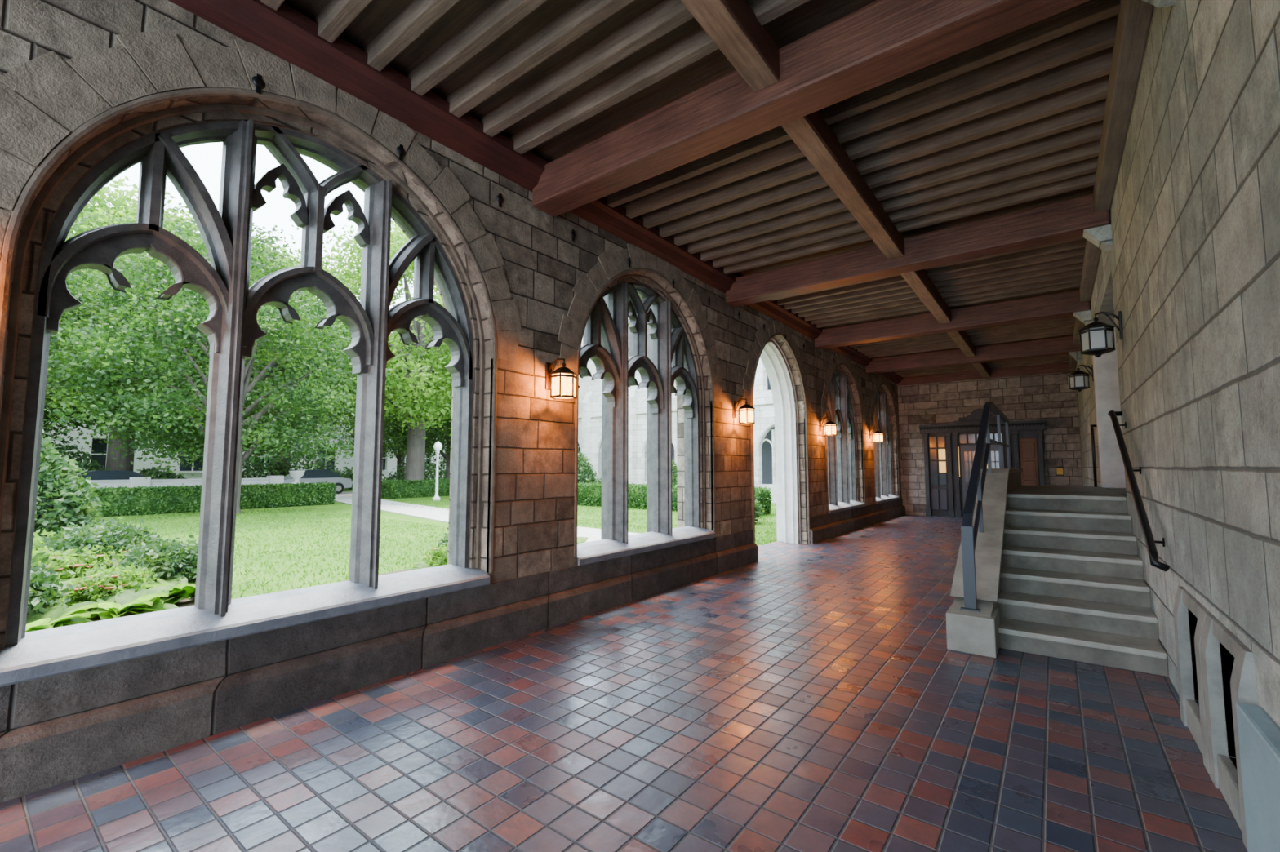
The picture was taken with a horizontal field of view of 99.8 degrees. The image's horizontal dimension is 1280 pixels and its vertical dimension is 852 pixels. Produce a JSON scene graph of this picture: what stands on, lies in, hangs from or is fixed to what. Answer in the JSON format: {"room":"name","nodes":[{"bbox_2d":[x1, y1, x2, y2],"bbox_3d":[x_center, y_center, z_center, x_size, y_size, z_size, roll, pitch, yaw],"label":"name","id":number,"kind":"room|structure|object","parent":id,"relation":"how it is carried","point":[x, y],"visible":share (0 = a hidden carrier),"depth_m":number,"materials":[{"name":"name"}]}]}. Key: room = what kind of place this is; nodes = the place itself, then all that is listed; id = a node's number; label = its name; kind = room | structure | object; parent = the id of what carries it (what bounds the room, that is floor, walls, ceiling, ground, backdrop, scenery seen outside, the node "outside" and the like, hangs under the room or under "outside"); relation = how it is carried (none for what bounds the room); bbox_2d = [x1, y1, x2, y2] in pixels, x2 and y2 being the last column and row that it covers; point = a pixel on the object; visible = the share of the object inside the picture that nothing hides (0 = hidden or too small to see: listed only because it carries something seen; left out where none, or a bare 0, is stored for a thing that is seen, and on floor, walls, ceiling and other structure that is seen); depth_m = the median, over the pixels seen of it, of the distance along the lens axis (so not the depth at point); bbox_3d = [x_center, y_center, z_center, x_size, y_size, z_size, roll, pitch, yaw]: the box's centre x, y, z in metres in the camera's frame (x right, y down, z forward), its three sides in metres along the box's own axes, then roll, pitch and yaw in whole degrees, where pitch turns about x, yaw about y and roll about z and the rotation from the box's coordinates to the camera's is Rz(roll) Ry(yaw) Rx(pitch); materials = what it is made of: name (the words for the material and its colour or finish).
{"room":"cloister walkway","nodes":[
{"label":"cloister walkway","id":0,"kind":"room"},
{"bbox_2d":[0,0,902,650],"bbox_3d":[1.150,0.037,8.435,0.620,4.800,23.950,-3,-5,37],"label":"wall","id":1,"kind":"structure","parent":0,"point":[535,495],"depth_m":5.02,"materials":[{"name":"brown stone"}]},
{"bbox_2d":[5,119,473,646],"bbox_3d":[-2.374,-0.449,3.833,0.400,3.275,2.670,-3,-5,37],"label":"window","id":2,"kind":"structure","parent":1,"relation":"in","point":[232,329],"depth_m":3.45,"materials":[{"name":"stone"}]},
{"bbox_2d":[0,564,489,687],"bbox_3d":[-2.410,1.225,3.734,0.730,0.180,2.760,-3,-5,37],"label":"window sill","id":3,"kind":"structure","parent":1,"relation":"attached to","point":[50,652],"depth_m":3.13,"materials":[{"name":"stone"}]},
{"bbox_2d":[252,73,265,94],"bbox_3d":[-2.416,-2.166,3.413,0.022,0.125,0.072,-3,-5,37],"label":"wall anchor","id":4,"kind":"object","parent":1,"relation":"attached to","point":[257,80],"visible":1,"depth_m":3.41,"materials":[{"name":"black metal"}]},
{"bbox_2d":[396,144,405,160],"bbox_3d":[-1.843,-2.110,4.157,0.022,0.125,0.072,-3,-5,37],"label":"wall anchor","id":5,"kind":"object","parent":1,"relation":"attached to","point":[401,151],"visible":1,"depth_m":4.15,"materials":[{"name":"black metal"}]},
{"bbox_2d":[0,31,899,647],"bbox_3d":[1.146,0.026,8.407,0.660,4.218,22.687,-3,-5,37],"label":"trim","id":6,"kind":"structure","parent":1,"relation":"attached to","point":[46,81],"depth_m":3.60,"materials":[{"name":"stone"}]},
{"bbox_2d":[0,498,905,803],"bbox_3d":[1.249,1.847,7.843,0.090,0.500,23.350,-3,-5,37],"label":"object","id":7,"kind":"structure","parent":1,"relation":"attached to","point":[60,729],"depth_m":3.37,"materials":[{"name":"stone"}]},
{"bbox_2d":[497,193,503,207],"bbox_3d":[-1.271,-2.053,4.901,0.022,0.125,0.072,-3,-5,37],"label":"wall anchor","id":8,"kind":"object","parent":1,"relation":"attached to","point":[500,198],"visible":1,"depth_m":4.89,"materials":[{"name":"black metal"}]},
{"bbox_2d":[168,0,903,383],"bbox_3d":[1.292,-2.184,8.114,0.200,0.260,23.350,-3,-5,37],"label":"ceiling beam","id":9,"kind":"structure","parent":1,"relation":"attached to","point":[285,33],"depth_m":4.19,"materials":[{"name":"brown wood"}]},
{"bbox_2d":[545,358,577,399],"bbox_3d":[-0.760,-0.459,5.170,0.360,0.396,0.242,-3,-5,37],"label":"wall lantern","id":10,"kind":"object","parent":1,"relation":"attached to","point":[563,371],"visible":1,"depth_m":5.15,"materials":[{"name":"brown metal"}]},
{"bbox_2d":[570,229,575,241],"bbox_3d":[-0.699,-1.997,5.644,0.022,0.125,0.072,-3,-5,37],"label":"wall anchor","id":11,"kind":"object","parent":1,"relation":"attached to","point":[572,233],"visible":1,"depth_m":5.64,"materials":[{"name":"black metal"}]},
{"bbox_2d":[626,257,631,267],"bbox_3d":[-0.127,-1.941,6.388,0.022,0.125,0.072,-3,-5,37],"label":"wall anchor","id":12,"kind":"object","parent":1,"relation":"attached to","point":[628,260],"visible":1,"depth_m":6.38,"materials":[{"name":"black metal"}]},
{"bbox_2d":[578,281,700,543],"bbox_3d":[-0.025,-0.218,6.887,0.400,3.275,2.670,-3,-5,37],"label":"window","id":13,"kind":"structure","parent":1,"relation":"in","point":[660,351],"depth_m":6.99,"materials":[{"name":"stone"}]},
{"bbox_2d":[577,525,715,566],"bbox_3d":[-0.060,1.457,6.787,0.730,0.180,2.760,-3,-5,37],"label":"window sill","id":14,"kind":"structure","parent":1,"relation":"attached to","point":[597,551],"depth_m":6.37,"materials":[{"name":"stone"}]},
{"bbox_2d":[732,398,755,424],"bbox_3d":[1.590,-0.228,8.224,0.360,0.396,0.242,-3,-5,37],"label":"wall lantern","id":15,"kind":"object","parent":1,"relation":"attached to","point":[746,408],"visible":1,"depth_m":8.20,"materials":[{"name":"brown metal"}]},
{"bbox_2d":[818,417,836,435],"bbox_3d":[3.940,0.004,11.277,0.360,0.396,0.242,-3,-5,37],"label":"wall lantern","id":16,"kind":"object","parent":1,"relation":"attached to","point":[829,424],"visible":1,"depth_m":11.25,"materials":[{"name":"beige glass"}]},
{"bbox_2d":[826,369,856,506],"bbox_3d":[4.675,0.244,12.994,0.400,3.275,2.670,-3,-5,37],"label":"window","id":17,"kind":"structure","parent":1,"relation":"in","point":[841,450],"depth_m":13.20,"materials":[{"name":"stone"}]},
{"bbox_2d":[828,500,866,513],"bbox_3d":[4.639,1.919,12.895,0.730,0.180,2.760,-3,-5,37],"label":"window sill","id":18,"kind":"structure","parent":1,"relation":"attached to","point":[842,506],"depth_m":12.66,"materials":[{"name":"stone"}]},
{"bbox_2d":[868,427,883,442],"bbox_3d":[6.290,0.235,14.331,0.360,0.396,0.242,-3,-5,37],"label":"wall lantern","id":19,"kind":"object","parent":1,"relation":"attached to","point":[877,433],"visible":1,"depth_m":14.25,"materials":[{"name":"beige glass"}]},
{"bbox_2d":[873,389,892,497],"bbox_3d":[7.025,0.475,16.048,0.400,3.275,2.670,-3,-5,37],"label":"window","id":20,"kind":"structure","parent":1,"relation":"in","point":[882,455],"depth_m":16.26,"materials":[{"name":"stone"}]},
{"bbox_2d":[875,494,900,503],"bbox_3d":[6.989,2.150,15.948,0.730,0.180,2.760,-3,-5,37],"label":"window sill","id":21,"kind":"structure","parent":1,"relation":"attached to","point":[883,499],"depth_m":15.75,"materials":[{"name":"stone"}]},
{"bbox_2d":[0,514,1248,851],"bbox_3d":[2.744,2.160,6.668,5.100,0.300,23.350,-3,-5,37],"label":"floor","id":22,"kind":"structure","parent":0,"point":[799,697],"depth_m":2.85,"materials":[{"name":"tile"}]},
{"bbox_2d":[946,468,1168,676],"bbox_3d":[4.907,1.258,6.476,1.348,1.470,6.070,-3,-5,37],"label":"staircase","id":23,"kind":"structure","parent":22,"relation":"on","point":[1060,571],"depth_m":4.80,"materials":[{"name":"stone"}]},
{"bbox_2d":[960,401,1010,612],"bbox_3d":[4.499,0.714,6.831,0.140,2.007,5.830,-3,-5,37],"label":"stair railing","id":24,"kind":"object","parent":23,"relation":"on","point":[976,482],"visible":0.87,"depth_m":5.12,"materials":[{"name":"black metal"}]},
{"bbox_2d":[1089,424,1097,487],"bbox_3d":[7.090,0.458,8.363,0.113,0.969,0.160,-3,-5,37],"label":"stair handrail","id":25,"kind":"object","parent":23,"relation":"on","point":[1091,425],"visible":0.85,"depth_m":8.33,"materials":[{"name":"black metal"}]},
{"bbox_2d":[260,0,1119,377],"bbox_3d":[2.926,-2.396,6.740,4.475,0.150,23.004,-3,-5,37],"label":"ceiling","id":26,"kind":"structure","parent":0,"point":[1026,126],"depth_m":4.75,"materials":[{"name":"brown wood"}]},
{"bbox_2d":[680,0,991,377],"bbox_3d":[3.149,-2.229,6.689,0.200,0.225,23.350,-3,-5,37],"label":"ceiling beam","id":27,"kind":"structure","parent":26,"relation":"attached to","point":[732,25],"depth_m":4.43,"materials":[{"name":"brown wood"}]},
{"bbox_2d":[532,0,1176,216],"bbox_3d":[0.816,-2.278,3.957,4.460,0.580,0.300,-3,-5,37],"label":"ceiling beam","id":28,"kind":"structure","parent":26,"relation":"attached to","point":[880,42],"depth_m":3.65,"materials":[{"name":"brown wood"}]},
{"bbox_2d":[725,193,1112,306],"bbox_3d":[3.165,-2.047,7.010,4.460,0.580,0.300,-3,-5,37],"label":"ceiling beam","id":29,"kind":"structure","parent":26,"relation":"attached to","point":[1075,218],"depth_m":6.49,"materials":[{"name":"brown wood"}]},
{"bbox_2d":[814,289,1092,349],"bbox_3d":[5.515,-1.815,10.064,4.460,0.580,0.300,-3,-5,37],"label":"ceiling beam","id":30,"kind":"structure","parent":26,"relation":"attached to","point":[1066,304],"depth_m":9.65,"materials":[{"name":"brown wood"}]},
{"bbox_2d":[865,335,1082,373],"bbox_3d":[7.865,-1.584,13.117,4.460,0.580,0.300,-3,-5,37],"label":"ceiling beam","id":31,"kind":"structure","parent":26,"relation":"attached to","point":[1063,345],"depth_m":12.75,"materials":[{"name":"brown wood"}]},
{"bbox_2d":[897,371,1083,515],"bbox_3d":[10.391,0.613,16.038,6.000,4.800,0.600,-3,-5,37],"label":"wall","id":32,"kind":"structure","parent":0,"point":[1048,397],"depth_m":15.73,"materials":[{"name":"stone"}]},
{"bbox_2d":[919,408,1045,517],"bbox_3d":[9.956,1.096,15.730,3.120,3.190,0.360,-3,-5,37],"label":"door","id":33,"kind":"structure","parent":32,"relation":"in","point":[949,449],"depth_m":15.98,"materials":[{"name":"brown wood"}]},
{"bbox_2d":[897,362,1075,386],"bbox_3d":[10.061,-1.546,16.001,4.480,0.300,0.120,-3,-5,37],"label":"trim","id":34,"kind":"structure","parent":32,"relation":"attached to","point":[1064,366],"depth_m":15.73,"materials":[{"name":"brown wood"}]},
{"bbox_2d":[1055,466,1064,475],"bbox_3d":[11.494,1.242,14.747,0.180,0.250,0.025,-3,-5,37],"label":"notice","id":35,"kind":"object","parent":32,"relation":"attached to","point":[1059,470],"visible":1,"depth_m":14.74,"materials":[{"name":"yellow paper"}]},
{"bbox_2d":[1075,0,1279,768],"bbox_3d":[5.327,-0.205,5.239,0.950,4.800,23.950,-3,-5,37],"label":"wall","id":36,"kind":"structure","parent":0,"point":[1191,269],"depth_m":2.49,"materials":[{"name":"grey stone"}]},
{"bbox_2d":[1067,364,1093,391],"bbox_3d":[7.330,-0.794,8.956,0.330,0.456,0.242,-3,-5,37],"label":"wall lantern","id":37,"kind":"object","parent":36,"relation":"attached to","point":[1078,380],"visible":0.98,"depth_m":8.89,"materials":[{"name":"black metal"}]},
{"bbox_2d":[1078,311,1123,357],"bbox_3d":[4.530,-0.900,5.305,0.330,0.456,0.242,-3,-5,37],"label":"wall lantern","id":38,"kind":"object","parent":36,"relation":"attached to","point":[1096,338],"visible":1,"depth_m":5.24,"materials":[{"name":"black metal"}]},
{"bbox_2d":[1092,327,1125,488],"bbox_3d":[7.338,-0.299,8.040,0.810,2.430,0.280,-3,-5,37],"label":"trim","id":39,"kind":"structure","parent":36,"relation":"attached to","point":[1105,371],"depth_m":8.09,"materials":[{"name":"stone"}]},
{"bbox_2d":[1069,0,1154,369],"bbox_3d":[4.716,-2.342,5.492,0.130,0.220,23.350,-3,-5,37],"label":"ceiling beam","id":40,"kind":"structure","parent":36,"relation":"attached to","point":[1135,16],"depth_m":4.03,"materials":[{"name":"brown wood"}]},
{"bbox_2d":[1107,410,1169,571],"bbox_3d":[4.177,0.399,4.561,0.122,1.253,2.596,-3,-5,37],"label":"stair handrail","id":41,"kind":"object","parent":36,"relation":"attached to","point":[1150,542],"visible":1,"depth_m":4.08,"materials":[{"name":"black metal"}]},
{"bbox_2d":[1173,586,1210,774],"bbox_3d":[3.234,1.324,2.784,0.570,0.780,0.740,-3,-5,37],"label":"wall vent","id":42,"kind":"object","parent":36,"relation":"in","point":[1193,717],"visible":0.34,"depth_m":3.12,"materials":[{"name":"stone"}]},
{"bbox_2d":[1200,613,1257,851],"bbox_3d":[2.783,1.280,2.198,0.570,0.780,0.700,-3,-5,37],"label":"wall vent","id":43,"kind":"object","parent":36,"relation":"in","point":[1224,775],"visible":0.44,"depth_m":2.49,"materials":[{"name":"stone"}]},
{"bbox_2d":[1235,702,1279,851],"bbox_3d":[-0.024,1.127,-1.015,0.070,0.600,7.700,-3,-5,37],"label":"baseboard","id":44,"kind":"structure","parent":36,"relation":"attached to","point":[1259,735],"depth_m":1.87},
{"label":"outside","id":45,"kind":"structure","parent":0,"visible":0},
{"bbox_2d":[42,486,777,599],"bbox_3d":[-34.799,5.704,51.629,109.380,0.300,180.000,-3,-5,37],"label":"lawn","id":46,"kind":"structure","parent":45,"point":[339,507],"depth_m":12.54,"materials":[{"name":"green plant"}]},
{"bbox_2d":[33,429,115,538],"bbox_3d":[-10.182,1.173,8.885,2.100,2.375,2.192,0,-4,5],"label":"conifer shrub","id":47,"kind":"object","parent":46,"relation":"on","point":[60,488],"visible":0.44,"depth_m":8.93,"materials":[{"name":"green plant"}]},
{"bbox_2d":[41,284,175,456],"bbox_3d":[-32.131,-3.278,26.413,15.265,14.320,15.171,0,-4,-6],"label":"shade tree","id":48,"kind":"object","parent":46,"relation":"on","point":[75,423],"visible":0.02,"depth_m":27.89,"materials":[{"name":"green plant"}]},
{"bbox_2d":[42,200,182,435],"bbox_3d":[-24.092,-3.468,16.280,13.906,13.127,13.993,0,-4,1],"label":"shade tree","id":49,"kind":"object","parent":46,"relation":"on","point":[83,221],"visible":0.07,"depth_m":19.18,"materials":[{"name":"green plant"}]},
{"bbox_2d":[79,516,161,536],"bbox_3d":[-8.569,1.919,8.768,1.134,0.875,1.297,-2,-5,24],"label":"flowering shrub","id":50,"kind":"object","parent":46,"relation":"on","point":[119,517],"visible":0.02,"depth_m":8.99,"materials":[{"name":"green plant"}]},
{"bbox_2d":[43,175,273,471],"bbox_3d":[-28.569,-4.576,29.802,16.092,17.466,16.147,0,-4,-6],"label":"broadleaf tree","id":51,"kind":"object","parent":46,"relation":"on","point":[120,201],"visible":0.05,"depth_m":27.88,"materials":[{"name":"green plant"}]},
{"bbox_2d":[88,475,284,488],"bbox_3d":[-30.301,1.869,10.914,0.500,1.200,40.600,-3,-5,37],"label":"wall","id":52,"kind":"structure","parent":46,"relation":"on","point":[133,482],"depth_m":23.28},
{"bbox_2d":[47,212,359,470],"bbox_3d":[-19.234,-2.753,25.722,13.906,13.127,13.993,-2,-5,27],"label":"shade tree","id":53,"kind":"object","parent":46,"relation":"on","point":[275,365],"visible":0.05,"depth_m":22.46,"materials":[{"name":"green plant"}]},
{"bbox_2d":[74,480,337,517],"bbox_3d":[-16.385,2.723,20.237,1.338,1.142,9.295,-3,-5,34],"label":"clipped hedge","id":54,"kind":"object","parent":46,"relation":"on","point":[126,501],"visible":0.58,"depth_m":19.51,"materials":[{"name":"green plant"}]},
{"bbox_2d":[44,202,410,514],"bbox_3d":[-14.697,-2.086,19.294,11.449,10.740,11.378,1,-4,-14],"label":"shade tree","id":55,"kind":"object","parent":46,"relation":"on","point":[127,370],"visible":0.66,"depth_m":17.34,"materials":[{"name":"green plant"}]},
{"bbox_2d":[62,568,410,621],"bbox_3d":[-5.842,2.142,6.866,5.395,0.055,12.156,-3,-5,37],"label":"flower bed","id":56,"kind":"object","parent":46,"relation":"on","point":[184,602],"visible":0.06,"depth_m":6.32,"materials":[{"name":"plant"}]},
{"bbox_2d":[26,552,75,623],"bbox_3d":[-6.235,1.631,5.045,1.300,0.864,1.298,1,-4,-14],"label":"round shrub","id":57,"kind":"object","parent":56,"relation":"on","point":[41,592],"visible":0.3,"depth_m":5.25,"materials":[{"name":"green plant"}]},
{"bbox_2d":[32,528,70,551],"bbox_3d":[-8.357,1.815,7.385,1.134,0.875,1.297,-3,-5,32],"label":"flowering shrub","id":58,"kind":"object","parent":56,"relation":"on","point":[37,537],"visible":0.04,"depth_m":7.45,"materials":[{"name":"green plant"}]},
{"bbox_2d":[31,540,86,582],"bbox_3d":[-7.334,1.781,6.474,1.031,0.795,1.179,2,-5,-28],"label":"flowering shrub","id":59,"kind":"object","parent":56,"relation":"on","point":[55,558],"visible":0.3,"depth_m":6.54,"materials":[{"name":"green plant"}]},
{"bbox_2d":[25,601,97,632],"bbox_3d":[-5.625,1.867,4.927,0.875,0.364,0.791,1,-4,-11],"label":"plant","id":60,"kind":"object","parent":56,"relation":"on","point":[55,617],"visible":0.43,"depth_m":5.10,"materials":[{"name":"green plant"}]},
{"bbox_2d":[51,577,124,605],"bbox_3d":[-6.418,1.941,6.026,0.948,0.394,0.857,2,-5,-22],"label":"plant","id":61,"kind":"object","parent":56,"relation":"on","point":[64,583],"visible":0.06,"depth_m":6.08,"materials":[{"name":"green plant"}]},
{"bbox_2d":[61,539,134,577],"bbox_3d":[-7.180,1.866,7.127,0.928,0.716,1.061,-2,-5,23],"label":"flowering shrub","id":62,"kind":"object","parent":56,"relation":"on","point":[90,555],"visible":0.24,"depth_m":6.96,"materials":[{"name":"green plant"}]},
{"bbox_2d":[35,518,162,569],"bbox_3d":[-7.514,1.776,7.538,1.442,0.960,1.445,-4,-6,39],"label":"round shrub","id":63,"kind":"object","parent":56,"relation":"on","point":[116,535],"visible":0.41,"depth_m":7.31,"materials":[{"name":"green plant"}]},
{"bbox_2d":[61,559,159,611],"bbox_3d":[-5.927,1.822,6.078,0.943,0.636,0.825,-1,-5,18],"label":"flowering shrub","id":64,"kind":"object","parent":56,"relation":"on","point":[133,577],"visible":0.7,"depth_m":5.93,"materials":[{"name":"green plant"}]},
{"bbox_2d":[80,586,178,620],"bbox_3d":[-5.416,1.925,5.688,0.875,0.364,0.791,-3,-5,35],"label":"plant","id":65,"kind":"object","parent":56,"relation":"on","point":[128,602],"visible":0.85,"depth_m":5.64,"materials":[{"name":"green plant"}]},
{"bbox_2d":[109,534,198,584],"bbox_3d":[-6.070,1.817,6.916,1.156,0.768,1.154,-4,-6,43],"label":"round shrub","id":66,"kind":"object","parent":56,"relation":"on","point":[178,559],"visible":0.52,"depth_m":6.71,"materials":[{"name":"green plant"}]},
{"bbox_2d":[141,575,235,604],"bbox_3d":[-5.387,1.981,6.435,0.875,0.364,0.791,3,-5,-36],"label":"plant","id":67,"kind":"object","parent":56,"relation":"on","point":[182,589],"visible":0.41,"depth_m":6.26,"materials":[{"name":"green plant"}]},
{"bbox_2d":[410,559,447,570],"bbox_3d":[-2.808,2.063,7.394,0.725,0.333,0.802,-2,-5,26],"label":"plant","id":68,"kind":"object","parent":56,"relation":"on","point":[420,566],"visible":0.04,"depth_m":7.53,"materials":[{"name":"green plant"}]},
{"bbox_2d":[419,537,448,566],"bbox_3d":[-2.791,1.960,7.907,0.943,0.636,0.825,4,-6,-42],"label":"flowering shrub","id":69,"kind":"object","parent":56,"relation":"on","point":[437,555],"visible":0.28,"depth_m":7.75,"materials":[{"name":"green plant"}]},
{"bbox_2d":[577,537,587,543],"bbox_3d":[-1.201,2.266,10.074,0.725,0.333,0.802,3,-5,-37],"label":"plant","id":70,"kind":"object","parent":56,"relation":"on","point":[580,540],"visible":0.05,"depth_m":10.36,"materials":[{"name":"green plant"}]},
{"bbox_2d":[41,342,446,483],"bbox_3d":[-37.179,-1.788,35.066,1.000,12.540,70.200,-3,-5,37],"label":"building","id":71,"kind":"structure","parent":46,"relation":"on","point":[99,448],"depth_m":39.44,"materials":[{"name":"grey stone"}]},
{"bbox_2d":[53,443,446,490],"bbox_3d":[-25.518,2.639,32.060,6.846,3.145,80.228,-3,-5,37],"label":"hedge","id":72,"kind":"object","parent":46,"relation":"on","point":[91,466],"visible":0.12,"depth_m":33.92,"materials":[{"name":"green plant"}]},
{"bbox_2d":[193,227,357,475],"bbox_3d":[-23.410,-4.105,36.019,16.092,17.466,16.147,0,-4,2],"label":"broadleaf tree","id":73,"kind":"object","parent":46,"relation":"on","point":[291,257],"visible":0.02,"depth_m":35.43,"materials":[{"name":"green plant"}]},
{"bbox_2d":[284,471,308,484],"bbox_3d":[-16.200,2.836,25.398,0.800,1.460,0.800,-3,-5,37],"label":"stone urn","id":74,"kind":"object","parent":46,"relation":"on","point":[296,475],"visible":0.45,"depth_m":25.25,"materials":[{"name":"white stone"}]},
{"bbox_2d":[256,220,452,480],"bbox_3d":[-12.083,-3.840,30.568,14.855,16.069,14.804,0,-4,-4],"label":"broadleaf tree","id":75,"kind":"object","parent":46,"relation":"on","point":[421,399],"visible":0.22,"depth_m":27.52,"materials":[{"name":"green plant"}]},
{"bbox_2d":[324,332,446,475],"bbox_3d":[-19.716,-1.808,45.822,15.265,14.320,15.171,0,-4,-6],"label":"shade tree","id":76,"kind":"object","parent":46,"relation":"on","point":[399,460],"visible":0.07,"depth_m":44.16,"materials":[{"name":"green plant"}]},
{"bbox_2d":[343,300,451,479],"bbox_3d":[-12.823,-2.197,36.871,14.629,13.724,14.538,-4,-6,40],"label":"shade tree","id":77,"kind":"object","parent":46,"relation":"on","point":[431,442],"visible":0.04,"depth_m":35.72,"materials":[{"name":"green plant"}]},
{"bbox_2d":[381,477,449,498],"bbox_3d":[-10.698,3.592,31.722,1.338,1.142,9.295,-3,-5,32],"label":"clipped hedge","id":78,"kind":"object","parent":46,"relation":"on","point":[393,489],"visible":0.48,"depth_m":28.64,"materials":[{"name":"green plant"}]},
{"bbox_2d":[92,499,777,606],"bbox_3d":[-6.244,2.773,15.338,19.083,0.085,23.073,-3,-5,37],"label":"grass blades","id":79,"kind":"object","parent":46,"relation":"on","point":[767,535],"visible":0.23,"depth_m":13.04,"materials":[{"name":"green plant"}]},
{"bbox_2d":[432,441,442,501],"bbox_3d":[-9.891,2.180,26.281,0.400,2.900,0.390,-3,-5,37],"label":"street lamp","id":80,"kind":"object","parent":46,"relation":"on","point":[437,446],"visible":0.98,"depth_m":26.21,"materials":[{"name":"metal"}]},
{"bbox_2d":[436,527,448,548],"bbox_3d":[-2.891,2.011,8.897,1.011,0.672,1.010,3,-5,-31],"label":"round shrub","id":81,"kind":"object","parent":46,"relation":"on","point":[443,540],"visible":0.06,"depth_m":8.74,"materials":[{"name":"green plant"}]},
{"bbox_2d":[333,490,640,542],"bbox_3d":[-13.155,2.863,16.227,31.962,0.060,90.022,-3,-5,37],"label":"garden path","id":82,"kind":"structure","parent":46,"relation":"on","point":[440,515],"depth_m":19.54,"materials":[{"name":"concrete"}]},
{"bbox_2d":[76,470,146,479],"bbox_3d":[-24.570,2.734,24.515,1.780,1.420,4.400,-3,-5,37],"label":"parked car","id":83,"kind":"object","parent":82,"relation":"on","point":[94,474],"visible":0.05,"depth_m":24.33,"materials":[{"name":"paint"}]},
{"bbox_2d":[284,469,352,493],"bbox_3d":[-19.335,3.249,31.319,1.780,1.420,4.400,-3,-5,37],"label":"parked car","id":84,"kind":"object","parent":82,"relation":"on","point":[311,476],"visible":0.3,"depth_m":31.33,"materials":[{"name":"paint"}]},
{"bbox_2d":[577,449,599,484],"bbox_3d":[-3.149,2.420,26.861,2.411,2.612,2.310,-3,-5,37],"label":"conifer shrub","id":85,"kind":"object","parent":46,"relation":"on","point":[585,472],"visible":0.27,"depth_m":26.50,"materials":[{"name":"green plant"}]},
{"bbox_2d":[590,475,628,484],"bbox_3d":[-1.273,2.808,23.486,2.023,1.344,2.019,-4,-6,44],"label":"round shrub","id":86,"kind":"object","parent":46,"relation":"on","point":[597,480],"visible":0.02,"depth_m":23.29,"materials":[{"name":"green plant"}]},
{"bbox_2d":[577,482,772,515],"bbox_3d":[0.629,2.783,21.037,9.295,1.142,1.338,-3,-5,37],"label":"clipped hedge","id":87,"kind":"object","parent":46,"relation":"on","point":[588,494],"visible":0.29,"depth_m":21.05,"materials":[{"name":"green plant"}]},
{"bbox_2d":[671,458,677,485],"bbox_3d":[1.295,2.400,23.572,1.972,2.137,1.890,2,-5,-20],"label":"conifer shrub","id":88,"kind":"object","parent":46,"relation":"on","point":[674,481],"visible":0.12,"depth_m":23.18,"materials":[{"name":"green plant"}]},
{"bbox_2d":[577,328,776,503],"bbox_3d":[0.419,-1.540,32.376,29.500,11.640,6.450,-3,-5,37],"label":"building","id":89,"kind":"structure","parent":46,"relation":"on","point":[589,411],"depth_m":28.90,"materials":[{"name":"paint"}]},
{"bbox_2d":[754,496,764,521],"bbox_3d":[2.914,2.401,15.786,1.442,0.960,1.445,-3,-5,36],"label":"round shrub","id":90,"kind":"object","parent":46,"relation":"on","point":[757,506],"visible":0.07,"depth_m":15.50,"materials":[{"name":"green plant"}]}
]}

